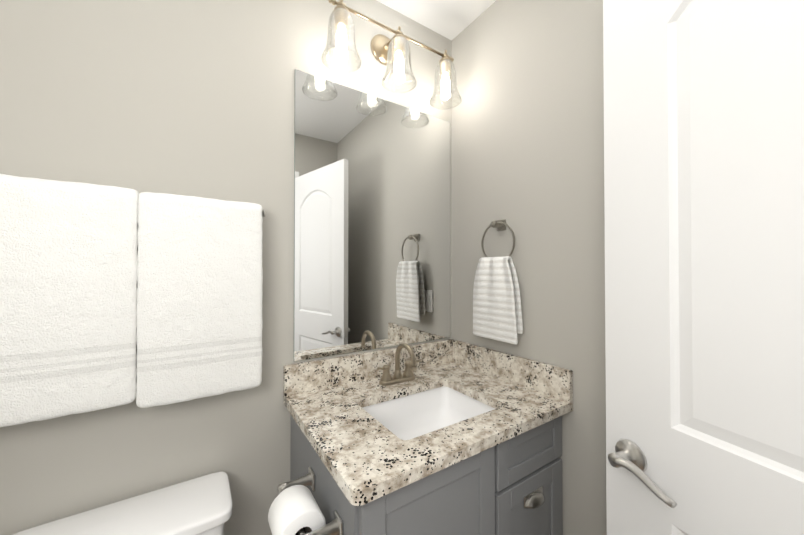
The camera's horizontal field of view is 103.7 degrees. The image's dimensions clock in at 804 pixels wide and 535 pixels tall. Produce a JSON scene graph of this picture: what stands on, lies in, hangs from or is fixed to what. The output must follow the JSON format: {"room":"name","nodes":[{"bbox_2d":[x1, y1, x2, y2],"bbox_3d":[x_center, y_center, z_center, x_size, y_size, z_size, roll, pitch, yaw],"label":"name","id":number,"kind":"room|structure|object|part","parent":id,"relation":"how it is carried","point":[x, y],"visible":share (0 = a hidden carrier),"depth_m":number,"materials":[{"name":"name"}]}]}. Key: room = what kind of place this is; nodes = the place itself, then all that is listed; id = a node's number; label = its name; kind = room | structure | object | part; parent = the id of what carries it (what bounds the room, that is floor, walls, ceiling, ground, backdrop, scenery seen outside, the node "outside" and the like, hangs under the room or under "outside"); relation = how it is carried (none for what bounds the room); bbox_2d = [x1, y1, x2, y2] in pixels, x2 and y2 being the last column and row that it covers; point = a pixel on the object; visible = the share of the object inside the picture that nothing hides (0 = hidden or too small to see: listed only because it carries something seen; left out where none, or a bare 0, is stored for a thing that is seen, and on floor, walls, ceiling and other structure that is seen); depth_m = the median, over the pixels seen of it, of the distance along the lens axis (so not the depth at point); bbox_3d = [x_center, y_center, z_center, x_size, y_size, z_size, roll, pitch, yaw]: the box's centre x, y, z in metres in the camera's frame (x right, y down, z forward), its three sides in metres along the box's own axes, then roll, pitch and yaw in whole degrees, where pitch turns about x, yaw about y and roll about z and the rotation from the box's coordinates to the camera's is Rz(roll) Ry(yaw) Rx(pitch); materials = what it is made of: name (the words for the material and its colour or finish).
{"room":"bathroom","nodes":[
{"label":"bathroom","id":0,"kind":"room"},
{"bbox_2d":[0,0,451,534],"bbox_3d":[-0.504,0.102,1.107,1.940,2.440,0.117,0,-1,-33],"label":"wall","id":1,"kind":"structure","parent":0,"point":[196,98],"depth_m":1.04,"materials":[{"name":"grey paint"}]},
{"bbox_2d":[0,174,264,426],"bbox_3d":[-0.714,0.079,0.834,0.648,0.572,0.123,0,-1,-33],"label":"towels","id":2,"kind":"object","parent":1,"relation":"attached to","point":[100,285],"visible":1,"depth_m":0.78,"materials":[{"name":"white fabric"}]},
{"bbox_3d":[-0.076,-0.186,1.324,0.734,1.041,0.006,0,-1,-33],"label":"mirror","id":3,"kind":"part","parent":1,"relation":"part of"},
{"bbox_2d":[321,0,461,109],"bbox_3d":[-0.025,-0.850,1.255,0.618,0.262,0.189,0,-1,-33],"label":"sconce","id":4,"kind":"object","parent":1,"relation":"attached to","point":[387,51],"visible":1,"depth_m":1.21,"materials":[{"name":"clear glass"}]},
{"bbox_3d":[-0.212,-0.805,1.103,0.140,0.170,0.140,0,-1,-33],"label":"lamp shade","id":5,"kind":"part","parent":4,"relation":"part of","materials":[{"name":"clear glass"}]},
{"bbox_3d":[-0.212,-0.791,1.103,0.038,0.093,0.038,0,-1,-33],"label":"bulb","id":6,"kind":"part","parent":4,"relation":"part of","materials":[{"name":"white glass"}]},
{"bbox_3d":[-0.012,-0.804,1.234,0.140,0.170,0.140,0,-1,-33],"label":"lamp shade","id":7,"kind":"part","parent":4,"relation":"part of","materials":[{"name":"clear glass"}]},
{"bbox_3d":[-0.012,-0.790,1.234,0.038,0.093,0.038,0,-1,-33],"label":"bulb","id":8,"kind":"part","parent":4,"relation":"part of","materials":[{"name":"white glass"}]},
{"bbox_3d":[0.188,-0.802,1.365,0.140,0.170,0.140,0,-1,-33],"label":"lamp shade","id":9,"kind":"part","parent":4,"relation":"part of","materials":[{"name":"clear glass"}]},
{"bbox_3d":[0.188,-0.789,1.365,0.038,0.093,0.038,0,-1,-33],"label":"bulb","id":10,"kind":"part","parent":4,"relation":"part of","materials":[{"name":"white glass"}]},
{"bbox_2d":[376,0,495,40],"bbox_3d":[0.265,-1.155,-0.052,1.940,0.050,2.920,0,-1,-33],"label":"ceiling","id":11,"kind":"structure","parent":0,"point":[451,20],"depth_m":1.38,"materials":[{"name":"white paint"}]},
{"bbox_2d":[452,0,606,534],"bbox_3d":[0.731,0.100,0.893,0.110,2.440,1.610,0,-1,-33],"label":"wall","id":12,"kind":"structure","parent":0,"point":[528,138],"depth_m":1.12,"materials":[{"name":"grey paint"}]},
{"bbox_2d":[473,219,522,344],"bbox_3d":[0.379,0.045,1.259,0.077,0.480,0.221,0,-1,-33],"label":"towel ring","id":13,"kind":"object","parent":12,"relation":"attached to","point":[497,313],"visible":1,"depth_m":1.22,"materials":[{"name":"grey metal"}]},
{"bbox_2d":[603,0,803,534],"bbox_3d":[0.614,0.286,0.415,0.153,2.033,0.712,0,-1,-19],"label":"door","id":14,"kind":"structure","parent":12,"relation":"in","point":[704,206],"depth_m":0.57,"materials":[{"name":"white paint"}]},
{"bbox_3d":[0.265,1.335,-0.078,1.940,0.050,2.920,0,-1,-33],"label":"floor","id":15,"kind":"structure","parent":0,"visible":0},
{"bbox_2d":[12,471,231,534],"bbox_3d":[-0.549,0.965,0.566,0.464,0.703,0.708,0,-1,-33],"label":"toilet","id":16,"kind":"object","parent":15,"relation":"on","point":[201,505],"visible":1,"depth_m":0.80,"materials":[{"name":"white ceramic"}]},
{"bbox_3d":[-0.687,0.800,0.777,0.430,0.287,0.180,0,-1,-33],"label":"tank","id":17,"kind":"part","parent":16,"relation":"part of","materials":[{"name":"white ceramic"}]},
{"bbox_2d":[268,339,572,534],"bbox_3d":[0.029,0.803,1.035,0.895,1.036,0.585,0,-1,-33],"label":"bathroom vanity","id":18,"kind":"object","parent":15,"relation":"on","point":[450,437],"visible":1,"depth_m":0.93,"materials":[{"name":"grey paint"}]},
{"bbox_2d":[377,343,420,385],"bbox_3d":[0.009,0.365,1.198,0.202,0.156,0.150,0,-1,-33],"label":"faucet","id":19,"kind":"object","parent":18,"relation":"on","point":[408,378],"depth_m":1.21,"materials":[{"name":"silver metal"}]},
{"bbox_2d":[362,386,494,439],"bbox_3d":[0.089,0.547,1.029,0.450,0.150,0.350,0,-1,-33],"label":"sink","id":20,"kind":"object","parent":18,"relation":"in","point":[415,413],"depth_m":1.17,"materials":[{"name":"white ceramic"}]}
]}

